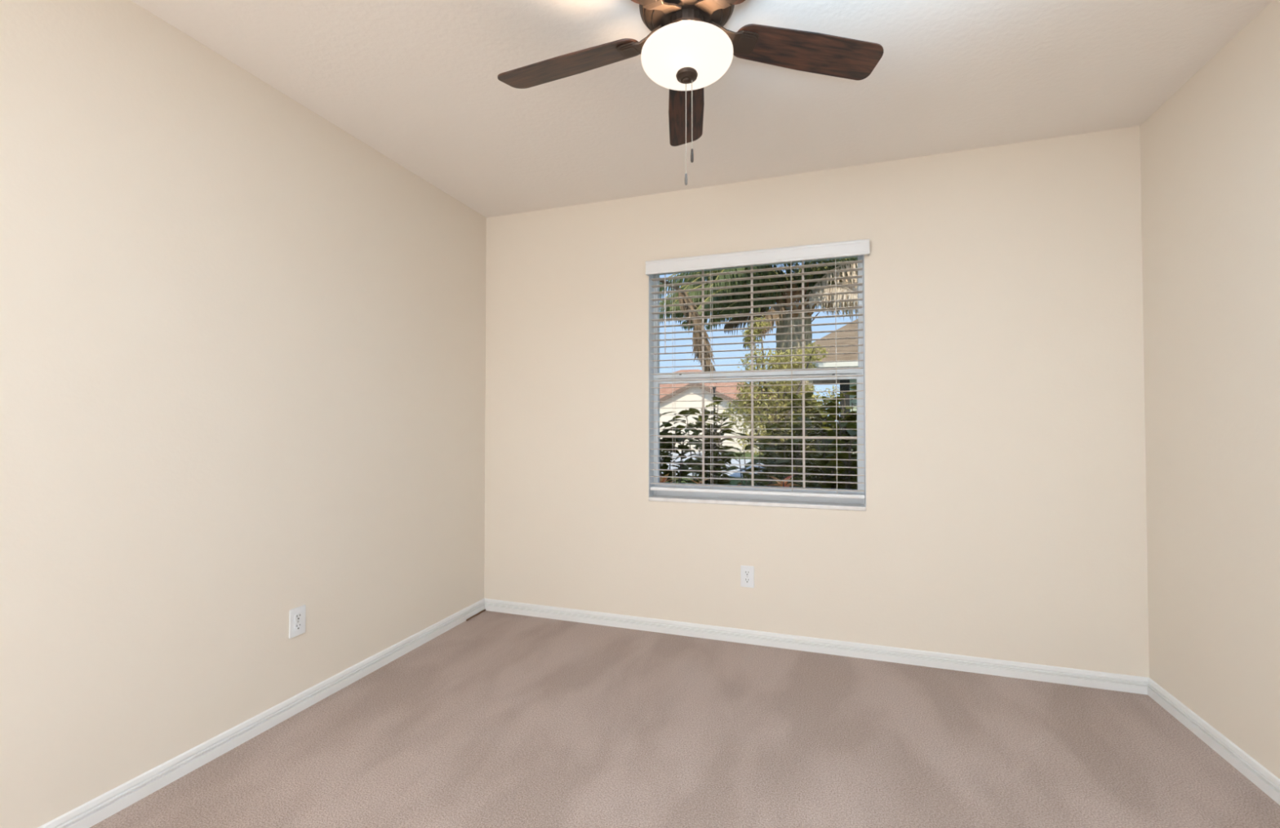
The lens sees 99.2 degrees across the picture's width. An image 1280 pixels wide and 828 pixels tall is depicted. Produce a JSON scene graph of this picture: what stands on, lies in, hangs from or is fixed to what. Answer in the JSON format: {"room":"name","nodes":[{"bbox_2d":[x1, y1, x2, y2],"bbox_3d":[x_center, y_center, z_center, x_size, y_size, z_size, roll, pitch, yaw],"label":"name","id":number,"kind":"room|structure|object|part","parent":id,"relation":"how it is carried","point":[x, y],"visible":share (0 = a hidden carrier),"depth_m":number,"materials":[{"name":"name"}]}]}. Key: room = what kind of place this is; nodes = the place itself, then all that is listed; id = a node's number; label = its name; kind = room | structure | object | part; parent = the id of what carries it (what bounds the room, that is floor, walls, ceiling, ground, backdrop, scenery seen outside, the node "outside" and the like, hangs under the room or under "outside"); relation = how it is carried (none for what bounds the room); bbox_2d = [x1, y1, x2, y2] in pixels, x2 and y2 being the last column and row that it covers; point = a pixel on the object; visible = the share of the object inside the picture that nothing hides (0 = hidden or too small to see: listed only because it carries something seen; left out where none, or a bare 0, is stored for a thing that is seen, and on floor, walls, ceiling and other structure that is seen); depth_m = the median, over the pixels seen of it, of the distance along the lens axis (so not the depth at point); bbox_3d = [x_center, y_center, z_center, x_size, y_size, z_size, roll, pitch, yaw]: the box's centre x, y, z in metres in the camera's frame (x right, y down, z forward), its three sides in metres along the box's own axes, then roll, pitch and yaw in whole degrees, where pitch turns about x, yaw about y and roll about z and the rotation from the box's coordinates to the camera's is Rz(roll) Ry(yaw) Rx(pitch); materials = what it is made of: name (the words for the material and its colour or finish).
{"room":"empty bedroom","nodes":[
{"label":"empty bedroom","id":0,"kind":"room"},
{"bbox_2d":[0,0,486,827],"bbox_3d":[-2.047,-0.061,0.900,0.200,2.600,5.800,0,-1,19],"label":"wall","id":1,"kind":"structure","parent":0,"point":[242,342],"depth_m":1.95,"materials":[{"name":"beige paint"}]},
{"bbox_2d":[37,598,484,827],"bbox_3d":[-1.707,1.214,1.553,0.013,0.074,4.300,0,-1,19],"label":"baseboard","id":2,"kind":"structure","parent":1,"relation":"attached to","point":[87,815],"depth_m":2.06,"materials":[{"name":"white paint"}]},
{"bbox_2d":[288,604,306,638],"bbox_3d":[-1.454,0.882,2.315,0.009,0.119,0.074,0,-1,19],"label":"wall outlet","id":3,"kind":"object","parent":1,"relation":"attached to","point":[296,615],"visible":1,"depth_m":2.31,"materials":[{"name":"white plastic"}]},
{"bbox_2d":[294,612,302,620],"bbox_3d":[-1.451,0.861,2.315,0.002,0.029,0.034,0,-1,19],"label":"receptacle","id":4,"kind":"object","parent":3,"relation":"attached to","point":[298,615],"depth_m":2.31,"materials":[{"name":"grey plastic"}]},
{"bbox_2d":[294,622,302,630],"bbox_3d":[-1.451,0.902,2.314,0.002,0.029,0.034,0,-1,19],"label":"receptacle","id":5,"kind":"object","parent":3,"relation":"attached to","point":[298,625],"depth_m":2.31,"materials":[{"name":"grey plastic"}]},
{"bbox_2d":[89,610,1279,827],"bbox_3d":[-0.268,1.354,0.332,4.119,0.250,6.110,0,-1,19],"label":"floor","id":6,"kind":"structure","parent":0,"point":[497,719],"depth_m":2.02,"materials":[{"name":"beige carpet"}]},
{"bbox_2d":[466,608,485,620],"bbox_3d":[-1.045,1.281,3.475,0.013,0.012,0.197,0,-1,19],"label":"cord","id":7,"kind":"object","parent":6,"relation":"on","point":[475,615],"visible":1,"depth_m":3.47,"materials":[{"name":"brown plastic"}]},
{"bbox_2d":[130,0,1272,217],"bbox_3d":[-0.245,-1.494,0.451,5.519,0.250,7.450,0,-1,19],"label":"ceiling","id":8,"kind":"structure","parent":0,"point":[417,82],"depth_m":2.18,"materials":[{"name":"white paint"}]},
{"bbox_2d":[497,0,883,185],"bbox_3d":[0.102,-1.014,1.649,1.223,0.664,1.257,0,-1,19],"label":"ceiling fan","id":9,"kind":"object","parent":8,"relation":"hanging from","point":[688,47],"visible":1,"depth_m":1.68,"materials":[{"name":"brown wood"}]},
{"bbox_3d":[-0.231,-1.143,1.785,0.504,0.006,0.136,0,11,23],"label":"blade","id":10,"kind":"part","parent":9,"relation":"part of","materials":[{"name":"brown wood"}]},
{"bbox_3d":[0.137,-0.852,1.626,0.003,0.271,0.003,0,-1,19],"label":"pull chain","id":11,"kind":"part","parent":9,"relation":"part of","materials":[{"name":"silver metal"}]},
{"bbox_3d":[0.172,-1.138,2.031,0.136,0.006,0.504,-12,-2,4],"label":"blade","id":12,"kind":"part","parent":9,"relation":"part of","materials":[{"name":"brown wood"}]},
{"bbox_3d":[0.140,-1.046,1.629,0.274,0.060,0.274,0,-1,19],"label":"lamp shade","id":13,"kind":"part","parent":9,"relation":"part of","materials":[{"name":"white glass"}]},
{"bbox_3d":[0.155,-0.895,1.625,0.003,0.214,0.003,0,-1,19],"label":"pull chain","id":14,"kind":"part","parent":9,"relation":"part of","materials":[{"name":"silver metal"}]},
{"bbox_3d":[0.349,-1.152,1.288,0.136,0.006,0.504,15,-8,-30],"label":"blade","id":15,"kind":"part","parent":9,"relation":"part of","materials":[{"name":"brown wood"}]},
{"bbox_3d":[0.531,-1.144,1.724,0.504,0.006,0.136,0,-13,-13],"label":"blade","id":16,"kind":"part","parent":9,"relation":"part of","materials":[{"name":"brown wood"}]},
{"bbox_2d":[484,125,1149,677],"bbox_3d":[0.672,-0.020,3.149,3.919,2.600,0.200,0,-1,19],"label":"wall","id":17,"kind":"structure","parent":0,"point":[1005,516],"depth_m":2.81,"materials":[{"name":"beige paint"}]},
{"bbox_2d":[740,564,754,587],"bbox_3d":[0.600,0.909,3.046,0.074,0.119,0.009,0,-1,19],"label":"wall outlet","id":18,"kind":"object","parent":17,"relation":"attached to","point":[747,572],"visible":1,"depth_m":3.04,"materials":[{"name":"white plastic"}]},
{"bbox_2d":[744,569,750,575],"bbox_3d":[0.599,0.888,3.043,0.034,0.029,0.002,0,-1,19],"label":"receptacle","id":19,"kind":"object","parent":18,"relation":"attached to","point":[747,572],"depth_m":3.04,"materials":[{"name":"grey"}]},
{"bbox_2d":[744,577,750,582],"bbox_3d":[0.599,0.929,3.042,0.034,0.029,0.002,0,-1,19],"label":"receptacle","id":20,"kind":"object","parent":18,"relation":"attached to","point":[746,580],"depth_m":3.04,"materials":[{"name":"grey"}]},
{"bbox_2d":[648,254,866,511],"bbox_3d":[0.644,-0.195,3.141,1.202,1.418,0.169,0,-1,19],"label":"window","id":21,"kind":"structure","parent":17,"relation":"in","point":[809,502],"depth_m":3.14,"materials":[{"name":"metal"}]},
{"bbox_2d":[645,238,869,498],"bbox_3d":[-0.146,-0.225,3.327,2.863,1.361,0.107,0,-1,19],"label":"window blind","id":22,"kind":"object","parent":21,"relation":"attached to","point":[861,246],"visible":0.96,"depth_m":3.07,"materials":[{"name":"white plastic"}]},
{"bbox_3d":[0.202,-0.209,3.237,0.003,1.287,0.056,0,-1,18],"label":"ladder cord","id":23,"kind":"part","parent":22,"relation":"part of","materials":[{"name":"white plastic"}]},
{"bbox_3d":[0.416,-0.211,3.165,0.003,1.287,0.056,0,-1,18],"label":"ladder cord","id":24,"kind":"part","parent":22,"relation":"part of","materials":[{"name":"white fabric"}]},
{"bbox_3d":[0.630,0.441,3.081,1.186,0.020,0.052,0,-1,19],"label":"rail","id":25,"kind":"part","parent":22,"relation":"part of","materials":[{"name":"white plastic"}]},
{"bbox_3d":[0.842,-0.213,3.022,0.003,1.287,0.056,0,-1,18],"label":"ladder cord","id":26,"kind":"part","parent":22,"relation":"part of","materials":[{"name":"white fabric"}]},
{"bbox_3d":[1.061,-0.215,2.947,0.003,1.287,0.056,0,-1,18],"label":"ladder cord","id":27,"kind":"part","parent":22,"relation":"part of","materials":[{"name":"white fabric"}]},
{"bbox_3d":[0.635,0.503,3.097,1.198,0.021,0.104,0,-1,19],"label":"sill","id":28,"kind":"part","parent":21,"relation":"part of","materials":[{"name":"paint"}]},
{"bbox_3d":[0.652,-0.236,3.172,1.198,0.035,0.036,0,-1,19],"label":"meeting rail","id":29,"kind":"part","parent":21,"relation":"part of","materials":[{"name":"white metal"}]},
{"bbox_3d":[0.652,0.120,3.168,1.186,0.722,0.028,0,-1,19],"label":"sash","id":30,"kind":"part","parent":21,"relation":"part of","materials":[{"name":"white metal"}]},
{"bbox_3d":[0.662,-0.558,3.204,1.154,0.631,0.004,0,-1,19],"label":"pane","id":31,"kind":"part","parent":21,"relation":"part of","materials":[{"name":"clear glass"}]},
{"bbox_2d":[484,598,1148,694],"bbox_3d":[0.638,1.241,3.025,3.519,0.074,0.013,0,-1,19],"label":"baseboard","id":32,"kind":"structure","parent":17,"relation":"attached to","point":[1055,674],"depth_m":2.87,"materials":[{"name":"white paint"}]},
{"bbox_2d":[1139,0,1279,778],"bbox_3d":[1.477,-0.083,-0.287,0.200,2.600,5.800,0,-1,19],"label":"wall","id":33,"kind":"structure","parent":0,"point":[1210,153],"depth_m":2.03,"materials":[{"name":"beige paint"}]},
{"bbox_2d":[1147,677,1279,804],"bbox_3d":[1.615,1.194,0.434,0.013,0.074,4.300,0,-1,19],"label":"baseboard","id":34,"kind":"structure","parent":33,"relation":"attached to","point":[1268,783],"depth_m":2.02,"materials":[{"name":"white paint"}]},
{"label":"outside","id":35,"kind":"structure","parent":0,"visible":0},
{"bbox_2d":[661,450,720,457],"bbox_3d":[0.937,2.074,28.203,7.000,0.029,5.880,0,-1,19],"label":"driveway","id":36,"kind":"structure","parent":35,"point":[687,454],"depth_m":28.41,"materials":[{"name":"concrete"}]},
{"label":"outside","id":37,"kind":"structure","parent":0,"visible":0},
{"bbox_2d":[665,434,826,485],"bbox_3d":[13.375,2.522,46.326,120.000,0.200,89.780,0,-1,19],"label":"ground","id":38,"kind":"structure","parent":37,"point":[734,482],"depth_m":15.61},
{"bbox_2d":[659,473,678,482],"bbox_3d":[0.136,1.038,3.983,0.342,1.216,0.302,0,-1,-18],"label":"plant","id":39,"kind":"object","parent":38,"relation":"on","point":[662,479],"visible":0.06,"depth_m":4.04,"materials":[{"name":"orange plant"}]},
{"bbox_2d":[659,411,706,484],"bbox_3d":[0.216,0.818,4.785,0.787,1.687,0.744,0,-1,19],"label":"shrub","id":40,"kind":"object","parent":38,"relation":"on","point":[662,445],"visible":0.27,"depth_m":4.76,"materials":[{"name":"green plant"}]},
{"bbox_2d":[659,270,716,383],"bbox_3d":[-0.222,-0.442,7.392,2.387,4.299,2.005,-1,-1,40],"label":"palm tree","id":41,"kind":"object","parent":38,"relation":"on","point":[696,341],"visible":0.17,"depth_m":7.08,"materials":[{"name":"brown plant"}]},
{"bbox_2d":[686,475,709,484],"bbox_3d":[0.454,1.039,3.864,0.284,1.211,0.271,-1,-1,30],"label":"plant","id":42,"kind":"object","parent":38,"relation":"on","point":[700,482],"visible":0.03,"depth_m":3.87,"materials":[{"name":"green plant"}]},
{"bbox_2d":[671,396,737,484],"bbox_3d":[0.675,0.754,5.673,0.722,1.846,0.758,0,-1,19],"label":"shrub","id":43,"kind":"object","parent":38,"relation":"on","point":[686,412],"visible":0.48,"depth_m":5.61,"materials":[{"name":"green plant"}]},
{"bbox_2d":[659,368,775,452],"bbox_3d":[3.522,-0.403,35.858,14.000,5.266,10.010,0,-1,19],"label":"house","id":44,"kind":"structure","parent":38,"relation":"on","point":[693,397],"depth_m":31.16,"materials":[{"name":"beige paint"}]},
{"bbox_2d":[659,257,857,487],"bbox_3d":[2.326,-0.570,9.215,3.940,4.623,3.882,1,-1,-36],"label":"palm tree","id":45,"kind":"object","parent":38,"relation":"on","point":[845,296],"visible":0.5,"depth_m":8.66,"materials":[{"name":"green plant"}]},
{"bbox_2d":[724,431,795,487],"bbox_3d":[0.995,0.903,4.495,0.642,1.506,0.711,0,-1,19],"label":"shrub","id":46,"kind":"object","parent":38,"relation":"on","point":[731,454],"visible":0.27,"depth_m":4.50,"materials":[{"name":"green plant"}]},
{"bbox_2d":[721,315,829,471],"bbox_3d":[1.859,0.165,7.551,1.465,3.103,0.982,0,-1,19],"label":"tree","id":47,"kind":"object","parent":38,"relation":"on","point":[775,388],"visible":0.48,"depth_m":7.46,"materials":[{"name":"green plant"}]},
{"bbox_2d":[764,474,800,487],"bbox_3d":[0.952,1.032,3.742,0.345,1.219,0.281,1,-1,-28],"label":"plant","id":48,"kind":"object","parent":38,"relation":"on","point":[784,482],"visible":0.09,"depth_m":3.77,"materials":[{"name":"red plant"}]},
{"bbox_2d":[753,412,818,487],"bbox_3d":[1.421,0.829,5.390,0.709,1.687,0.821,0,-1,19],"label":"shrub","id":49,"kind":"object","parent":38,"relation":"on","point":[781,424],"visible":0.34,"depth_m":5.29,"materials":[{"name":"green plant"}]},
{"bbox_2d":[774,391,842,488],"bbox_3d":[1.950,0.717,6.162,0.796,1.939,0.762,0,-1,19],"label":"shrub","id":50,"kind":"object","parent":38,"relation":"on","point":[807,395],"visible":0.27,"depth_m":6.10,"materials":[{"name":"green plant"}]},
{"bbox_2d":[793,416,857,489],"bbox_3d":[1.603,0.834,4.290,0.803,1.636,0.811,0,-1,19],"label":"shrub","id":51,"kind":"object","parent":38,"relation":"on","point":[839,425],"visible":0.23,"depth_m":4.28,"materials":[{"name":"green plant"}]},
{"bbox_2d":[813,385,842,475],"bbox_3d":[2.719,0.652,8.155,0.703,2.150,0.525,0,-1,19],"label":"tree","id":52,"kind":"object","parent":38,"relation":"on","point":[833,388],"visible":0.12,"depth_m":8.10,"materials":[{"name":"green plant"}]},
{"bbox_2d":[811,318,857,477],"bbox_3d":[8.060,-0.612,12.992,9.000,4.845,6.450,0,-1,19],"label":"house","id":53,"kind":"structure","parent":38,"relation":"on","point":[854,326],"depth_m":11.47,"materials":[{"name":"white paint"}]},
{"bbox_3d":[4.268,0.423,11.349,0.187,2.715,0.150,0,-1,19],"label":"porch post","id":54,"kind":"part","parent":53,"relation":"part of","materials":[{"name":"metal"}]},
{"bbox_2d":[815,385,857,474],"bbox_3d":[2.105,0.702,5.153,0.733,1.931,0.740,1,-1,-31],"label":"shrub","id":55,"kind":"object","parent":38,"relation":"on","point":[851,415],"visible":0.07,"depth_m":5.17,"materials":[{"name":"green plant"}]},
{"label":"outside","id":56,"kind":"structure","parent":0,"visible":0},
{"bbox_2d":[661,457,766,477],"bbox_3d":[4.401,1.918,19.693,120.000,0.029,8.000,0,-1,19],"label":"road","id":57,"kind":"structure","parent":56,"point":[733,460],"depth_m":19.71,"materials":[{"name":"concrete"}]},
{"bbox_2d":[712,386,715,449],"bbox_3d":[2.495,0.474,18.251,0.180,2.806,0.180,0,-1,19],"label":"post","id":58,"kind":"object","parent":57,"relation":"on","point":[713,388],"visible":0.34,"depth_m":18.24,"materials":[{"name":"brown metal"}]}
]}

